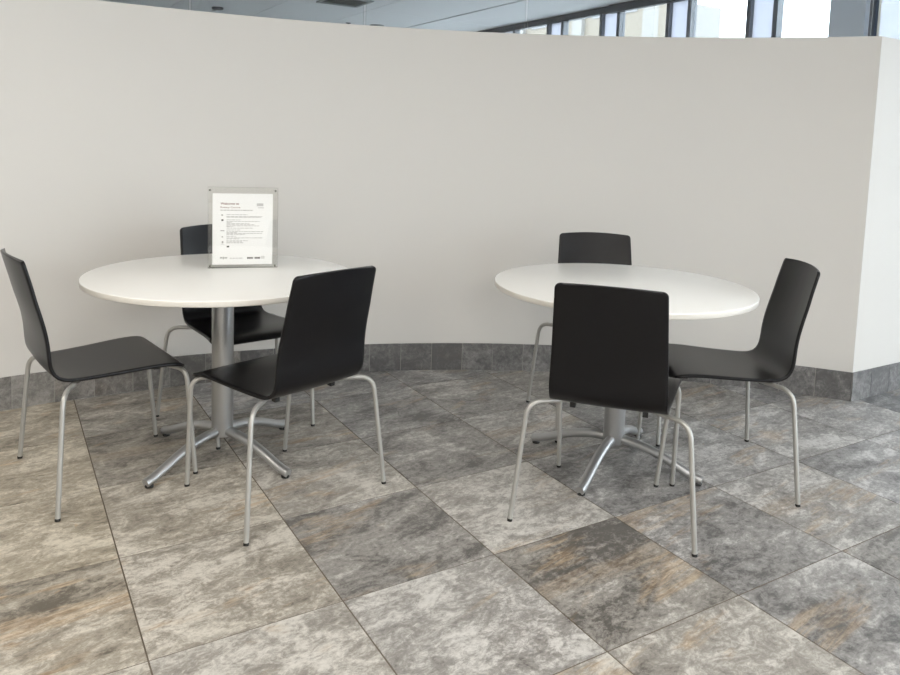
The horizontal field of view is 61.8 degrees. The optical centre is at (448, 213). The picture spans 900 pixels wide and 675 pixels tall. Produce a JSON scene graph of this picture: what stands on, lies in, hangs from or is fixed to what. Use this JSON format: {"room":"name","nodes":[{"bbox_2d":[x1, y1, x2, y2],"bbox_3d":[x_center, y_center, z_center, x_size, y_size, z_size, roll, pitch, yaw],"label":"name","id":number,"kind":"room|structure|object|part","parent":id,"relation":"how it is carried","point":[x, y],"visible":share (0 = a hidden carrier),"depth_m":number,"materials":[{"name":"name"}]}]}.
{"room":"cafeteria seating area","nodes":[
{"label":"cafeteria seating area","id":0,"kind":"room"},
{"bbox_2d":[101,0,632,31],"bbox_3d":[-0.542,-2.255,3.280,11.740,0.120,21.800,-1,7,-31],"label":"ceiling","id":1,"kind":"structure","parent":0,"point":[454,15],"depth_m":10.98,"materials":[{"name":"grey paint"}]},
{"bbox_2d":[212,6,223,10],"bbox_3d":[-3.439,-3.040,11.184,0.180,0.050,0.170,2,6,0],"label":"ceiling sensor","id":2,"kind":"object","parent":1,"relation":"attached to","point":[214,8],"visible":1,"depth_m":11.14,"materials":[{"name":"grey plastic"}]},
{"bbox_2d":[316,0,373,7],"bbox_3d":[-1.421,-2.902,10.301,0.600,0.018,0.600,-1,7,-31],"label":"ceiling vent","id":3,"kind":"object","parent":1,"relation":"in","point":[347,3],"visible":1,"depth_m":10.38,"materials":[{"name":"grey metal"}]},
{"bbox_2d":[477,6,608,32],"bbox_3d":[0.642,-3.012,12.506,0.032,0.088,5.939,-1,7,-31],"label":"trim","id":4,"kind":"structure","parent":1,"relation":"attached to","point":[603,10],"depth_m":11.03,"materials":[{"name":"grey metal"}]},
{"bbox_2d":[608,0,685,13],"bbox_3d":[6.059,-1.939,3.477,0.074,0.104,15.225,-1,7,-31],"label":"trim","id":5,"kind":"structure","parent":1,"relation":"attached to","point":[635,4],"depth_m":9.53,"materials":[{"name":"grey metal"}]},
{"bbox_2d":[0,0,881,377],"bbox_3d":[-0.891,-0.012,3.394,6.140,1.871,1.234,0,6,-20],"label":"wall","id":6,"kind":"structure","parent":0,"point":[444,163],"depth_m":3.96,"materials":[{"name":"paint"}]},
{"bbox_2d":[0,343,851,410],"bbox_3d":[-0.236,0.833,3.818,4.618,0.152,0.730,1,6,-11],"label":"baseboard","id":7,"kind":"structure","parent":6,"relation":"attached to","point":[44,388],"depth_m":3.99,"materials":[{"name":"stone"}]},
{"bbox_2d":[0,370,899,674],"bbox_3d":[-0.780,0.917,3.569,11.888,0.004,22.394,-1,7,-31],"label":"floor","id":8,"kind":"structure","parent":0,"point":[342,570],"depth_m":2.42,"materials":[{"name":"tile"}]},
{"bbox_2d":[0,248,197,521],"bbox_3d":[-1.300,0.547,2.780,0.590,0.854,0.619,-3,7,-40],"label":"cafe chair","id":9,"kind":"object","parent":8,"relation":"on","point":[119,356],"visible":0.99,"depth_m":2.70,"materials":[{"name":"black plastic"}]},
{"bbox_3d":[-1.555,0.744,2.873,0.226,0.418,0.021,3,6,15],"label":"leg","id":10,"kind":"part","parent":9,"relation":"part of","materials":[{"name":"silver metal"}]},
{"bbox_3d":[-1.465,0.343,2.615,0.140,0.426,0.384,-3,7,-40],"label":"backrest","id":11,"kind":"part","parent":9,"relation":"part of","materials":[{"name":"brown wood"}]},
{"bbox_3d":[-1.279,0.786,2.544,0.021,0.418,0.226,1,6,-5],"label":"leg","id":12,"kind":"part","parent":9,"relation":"part of","materials":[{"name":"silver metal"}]},
{"bbox_3d":[-1.263,0.544,2.810,0.414,0.033,0.456,-3,7,-40],"label":"seat","id":13,"kind":"part","parent":9,"relation":"part of","materials":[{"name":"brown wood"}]},
{"bbox_3d":[-1.238,0.735,3.079,0.047,0.418,0.157,2,6,-4],"label":"leg","id":14,"kind":"part","parent":9,"relation":"part of","materials":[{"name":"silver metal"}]},
{"bbox_3d":[-1.019,0.767,2.820,0.157,0.418,0.047,3,6,13],"label":"leg","id":15,"kind":"part","parent":9,"relation":"part of","materials":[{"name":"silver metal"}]},
{"bbox_2d":[79,254,347,488],"bbox_3d":[-0.892,0.600,2.971,1.012,0.737,1.012,5,7,31],"label":"pedestal table","id":16,"kind":"object","parent":8,"relation":"on","point":[185,281],"visible":0.88,"depth_m":2.88,"materials":[{"name":"white laminate"}]},
{"bbox_2d":[209,187,277,266],"bbox_3d":[-0.834,0.058,3.056,0.274,0.328,0.034,0,6,-16],"label":"sign holder","id":17,"kind":"object","parent":16,"relation":"on","point":[242,224],"visible":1,"depth_m":3.06,"materials":[{"name":"paper"}]},
{"bbox_3d":[-0.837,0.057,3.067,0.274,0.328,0.012,0,6,-16],"label":"acrylic panel","id":18,"kind":"part","parent":17,"relation":"part of","materials":[{"name":"clear plastic"}]},
{"bbox_2d":[156,224,314,449],"bbox_3d":[-0.938,0.501,3.381,0.619,0.854,0.590,-3,7,-39],"label":"cafe chair","id":19,"kind":"object","parent":8,"relation":"on","point":[251,323],"visible":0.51,"depth_m":3.40,"materials":[{"name":"black plastic"}]},
{"bbox_3d":[-1.203,0.707,3.375,0.226,0.418,0.021,1,6,-4],"label":"leg","id":20,"kind":"part","parent":19,"relation":"part of","materials":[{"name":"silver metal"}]},
{"bbox_3d":[-0.929,0.742,3.115,0.047,0.418,0.157,3,6,14],"label":"leg","id":21,"kind":"part","parent":19,"relation":"part of","materials":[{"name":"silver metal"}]},
{"bbox_3d":[-1.073,0.267,3.532,0.384,0.426,0.140,-3,7,-39],"label":"backrest","id":22,"kind":"part","parent":19,"relation":"part of","materials":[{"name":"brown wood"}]},
{"bbox_3d":[-0.908,0.504,3.345,0.456,0.033,0.414,-3,7,-39],"label":"seat","id":23,"kind":"part","parent":19,"relation":"part of","materials":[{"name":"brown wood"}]},
{"bbox_3d":[-0.870,0.692,3.649,0.021,0.418,0.226,3,6,15],"label":"leg","id":24,"kind":"part","parent":19,"relation":"part of","materials":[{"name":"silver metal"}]},
{"bbox_3d":[-0.666,0.729,3.331,0.157,0.418,0.047,2,6,-3],"label":"leg","id":25,"kind":"part","parent":19,"relation":"part of","materials":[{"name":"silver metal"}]},
{"bbox_2d":[184,266,385,545],"bbox_3d":[-0.579,0.582,2.673,0.590,0.854,0.619,7,7,40],"label":"cafe chair","id":26,"kind":"object","parent":8,"relation":"on","point":[322,340],"visible":1,"depth_m":2.50,"materials":[{"name":"black plastic"}]},
{"bbox_3d":[-0.873,0.782,2.716,0.157,0.418,0.047,1,6,-13],"label":"leg","id":27,"kind":"part","parent":26,"relation":"part of","materials":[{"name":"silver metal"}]},
{"bbox_3d":[-0.615,0.576,2.704,0.414,0.033,0.456,7,7,40],"label":"seat","id":28,"kind":"part","parent":26,"relation":"part of","materials":[{"name":"black plastic"}]},
{"bbox_3d":[-0.618,0.818,2.438,0.021,0.418,0.226,2,6,6],"label":"leg","id":29,"kind":"part","parent":26,"relation":"part of","materials":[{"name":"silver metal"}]},
{"bbox_3d":[-0.651,0.765,2.973,0.047,0.418,0.157,2,6,4],"label":"leg","id":30,"kind":"part","parent":26,"relation":"part of","materials":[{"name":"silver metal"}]},
{"bbox_3d":[-0.402,0.389,2.507,0.140,0.426,0.384,7,7,40],"label":"backrest","id":31,"kind":"part","parent":26,"relation":"part of","materials":[{"name":"black plastic"}]},
{"bbox_3d":[-0.337,0.796,2.763,0.226,0.418,0.021,1,6,-14],"label":"leg","id":32,"kind":"part","parent":26,"relation":"part of","materials":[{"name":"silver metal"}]},
{"bbox_2d":[551,22,560,34],"bbox_3d":[1.558,-1.321,11.156,0.080,3.129,0.280,-1,7,-31],"label":"window","id":33,"kind":"structure","parent":8,"relation":"on","point":[556,27],"depth_m":11.04,"materials":[{"name":"blue glass"}]},
{"bbox_2d":[560,14,605,35],"bbox_3d":[1.845,-1.263,10.661,0.100,3.129,0.870,-1,7,-31],"label":"window","id":34,"kind":"structure","parent":8,"relation":"on","point":[564,24],"depth_m":10.37,"materials":[{"name":"glass"}]},
{"bbox_2d":[526,232,660,446],"bbox_3d":[0.706,0.545,3.490,0.619,0.854,0.590,2,6,1],"label":"cafe chair","id":35,"kind":"object","parent":8,"relation":"on","point":[574,247],"visible":0.2,"depth_m":3.71,"materials":[{"name":"black plastic"}]},
{"bbox_3d":[0.485,0.736,3.657,0.226,0.418,0.021,6,7,36],"label":"leg","id":36,"kind":"part","parent":35,"relation":"part of","materials":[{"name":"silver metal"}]},
{"bbox_3d":[0.524,0.774,3.282,0.157,0.418,0.047,-2,7,-35],"label":"leg","id":37,"kind":"part","parent":35,"relation":"part of","materials":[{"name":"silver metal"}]},
{"bbox_3d":[0.717,0.311,3.692,0.384,0.426,0.140,2,6,1],"label":"backrest","id":38,"kind":"part","parent":35,"relation":"part of","materials":[{"name":"black plastic"}]},
{"bbox_3d":[0.864,0.786,3.277,0.157,0.418,0.047,6,7,37],"label":"leg","id":39,"kind":"part","parent":35,"relation":"part of","materials":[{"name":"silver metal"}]},
{"bbox_2d":[507,283,697,557],"bbox_3d":[0.572,0.625,2.623,0.619,0.854,0.590,4,6,18],"label":"cafe chair","id":40,"kind":"object","parent":8,"relation":"on","point":[610,345],"visible":1,"depth_m":2.38,"materials":[{"name":"black plastic"}]},
{"bbox_3d":[0.318,0.837,2.573,0.191,0.418,0.140,4,6,18],"label":"leg","id":41,"kind":"part","parent":40,"relation":"part of","materials":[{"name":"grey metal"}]},
{"bbox_3d":[0.476,0.808,2.917,0.047,0.418,0.157,-2,7,-35],"label":"leg","id":42,"kind":"part","parent":40,"relation":"part of","materials":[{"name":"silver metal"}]},
{"bbox_3d":[0.509,0.431,2.390,0.384,0.426,0.140,4,6,18],"label":"backrest","id":43,"kind":"part","parent":40,"relation":"part of","materials":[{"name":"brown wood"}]},
{"bbox_3d":[0.725,0.863,2.442,0.021,0.418,0.226,-2,7,-37],"label":"leg","id":44,"kind":"part","parent":40,"relation":"part of","materials":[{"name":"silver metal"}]},
{"bbox_3d":[0.587,0.620,2.668,0.456,0.033,0.414,4,6,18],"label":"seat","id":45,"kind":"part","parent":40,"relation":"part of","materials":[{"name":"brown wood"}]},
{"bbox_3d":[0.799,0.829,2.812,0.157,0.418,0.047,0,6,-18],"label":"leg","id":46,"kind":"part","parent":40,"relation":"part of","materials":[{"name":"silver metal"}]},
{"bbox_2d":[604,13,616,35],"bbox_3d":[2.149,-1.206,10.176,0.080,3.129,0.280,-1,7,-31],"label":"window","id":47,"kind":"structure","parent":8,"relation":"on","point":[610,19],"depth_m":10.07,"materials":[{"name":"blue glass"}]},
{"bbox_2d":[495,263,759,495],"bbox_3d":[0.679,0.647,3.025,1.012,0.737,1.012,5,7,31],"label":"pedestal table","id":48,"kind":"object","parent":8,"relation":"on","point":[692,296],"visible":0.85,"depth_m":2.99,"materials":[{"name":"white laminate"}]},
{"bbox_2d":[616,3,672,36],"bbox_3d":[2.446,-1.145,9.664,0.100,3.129,0.910,-1,7,-31],"label":"window","id":49,"kind":"structure","parent":8,"relation":"on","point":[620,26],"depth_m":9.18,"materials":[{"name":"grey metal"}]},
{"bbox_2d":[671,0,687,36],"bbox_3d":[2.760,-1.086,9.162,0.080,3.129,0.280,-1,7,-31],"label":"window","id":50,"kind":"structure","parent":8,"relation":"on","point":[679,17],"depth_m":9.05,"materials":[{"name":"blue glass"}]},
{"bbox_2d":[686,0,754,37],"bbox_3d":[3.049,-1.027,8.663,0.100,3.129,0.880,-1,7,-31],"label":"window","id":51,"kind":"structure","parent":8,"relation":"on","point":[750,3],"depth_m":8.84,"materials":[{"name":"grey metal"}]},
{"bbox_2d":[635,258,819,506],"bbox_3d":[1.106,0.606,3.009,0.590,0.854,0.619,2,6,5],"label":"cafe chair","id":52,"kind":"object","parent":8,"relation":"on","point":[773,359],"visible":0.89,"depth_m":2.95,"materials":[{"name":"black plastic"}]},
{"bbox_3d":[0.881,0.792,3.217,0.047,0.418,0.157,-2,7,-32],"label":"leg","id":53,"kind":"part","parent":52,"relation":"part of","materials":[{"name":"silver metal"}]},
{"bbox_3d":[0.853,0.824,2.879,0.047,0.418,0.157,7,7,41],"label":"leg","id":54,"kind":"part","parent":52,"relation":"part of","materials":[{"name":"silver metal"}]},
{"bbox_3d":[1.059,0.602,3.012,0.414,0.033,0.456,2,6,5],"label":"seat","id":55,"kind":"part","parent":52,"relation":"part of","materials":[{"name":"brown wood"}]},
{"bbox_3d":[1.260,0.804,3.232,0.021,0.418,0.226,7,7,39],"label":"leg","id":56,"kind":"part","parent":52,"relation":"part of","materials":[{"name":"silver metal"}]},
{"bbox_3d":[1.224,0.844,2.804,0.021,0.418,0.226,-1,6,-30],"label":"leg","id":57,"kind":"part","parent":52,"relation":"part of","materials":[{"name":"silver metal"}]},
{"bbox_3d":[1.337,0.402,2.970,0.140,0.426,0.384,2,6,5],"label":"backrest","id":58,"kind":"part","parent":52,"relation":"part of","materials":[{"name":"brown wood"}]},
{"bbox_2d":[752,0,773,37],"bbox_3d":[3.356,-0.969,8.174,0.080,3.129,0.280,-1,7,-31],"label":"window","id":59,"kind":"structure","parent":8,"relation":"on","point":[763,9],"depth_m":8.08,"materials":[{"name":"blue glass"}]},
{"bbox_2d":[771,0,830,37],"bbox_3d":[3.596,-0.920,7.755,0.100,3.129,0.690,-1,7,-31],"label":"window","id":60,"kind":"structure","parent":8,"relation":"on","point":[778,7],"depth_m":7.89,"materials":[{"name":"grey metal"}]},
{"bbox_2d":[828,0,870,36],"bbox_3d":[3.837,-0.867,7.296,0.180,3.129,0.350,-1,7,-31],"label":"column","id":61,"kind":"structure","parent":8,"relation":"on","point":[848,18],"depth_m":7.13,"materials":[{"name":"grey paint"}]},
{"bbox_2d":[868,0,899,38],"bbox_3d":[4.172,-0.807,6.798,0.100,3.129,0.855,-1,7,-31],"label":"window","id":62,"kind":"structure","parent":8,"relation":"on","point":[890,9],"depth_m":6.96,"materials":[{"name":"clear glass"}]},
{"bbox_3d":[4.183,-0.825,6.800,0.010,2.925,0.750,-1,7,-31],"label":"pane","id":63,"kind":"part","parent":62,"relation":"part of","materials":[{"name":"clear glass"}]},
{"bbox_2d":[513,24,551,34],"bbox_3d":[1.244,-1.381,11.658,0.100,3.129,0.910,-1,7,-31],"label":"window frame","id":64,"kind":"structure","parent":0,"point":[549,26],"depth_m":11.15,"materials":[{"name":"grey metal"}]},
{"bbox_2d":[853,36,899,371],"bbox_3d":[3.211,0.013,4.550,2.600,1.871,0.120,-1,7,-31],"label":"wall","id":65,"kind":"structure","parent":0,"point":[877,342],"depth_m":3.91,"materials":[{"name":"paint"}]},
{"bbox_2d":[850,362,899,400],"bbox_3d":[3.212,0.874,4.577,2.605,0.152,0.009,-1,7,-31],"label":"baseboard","id":66,"kind":"structure","parent":65,"relation":"attached to","point":[866,383],"depth_m":4.01,"materials":[{"name":"stone"}]},
{"bbox_2d":[876,0,881,35],"bbox_3d":[2.865,-1.328,4.163,1.600,0.849,0.012,-1,7,-31],"label":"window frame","id":67,"kind":"structure","parent":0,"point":[880,1],"depth_m":3.78,"materials":[{"name":"white metal"}]},
{"label":"outside","id":68,"kind":"structure","parent":0,"visible":0},
{"bbox_3d":[6.574,-1.403,33.131,114.600,0.050,130.000,-1,7,-31],"label":"ground","id":69,"kind":"structure","parent":68,"visible":0},
{"bbox_2d":[520,4,666,36],"bbox_3d":[1.676,-15.171,57.598,3.250,22.250,41.380,-1,7,-31],"label":"office building","id":70,"kind":"structure","parent":69,"relation":"on","point":[649,21],"depth_m":40.98,"materials":[{"name":"grey"}]},
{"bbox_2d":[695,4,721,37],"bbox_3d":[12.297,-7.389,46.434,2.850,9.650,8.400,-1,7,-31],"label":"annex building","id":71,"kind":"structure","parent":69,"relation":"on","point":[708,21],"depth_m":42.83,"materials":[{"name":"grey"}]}
]}

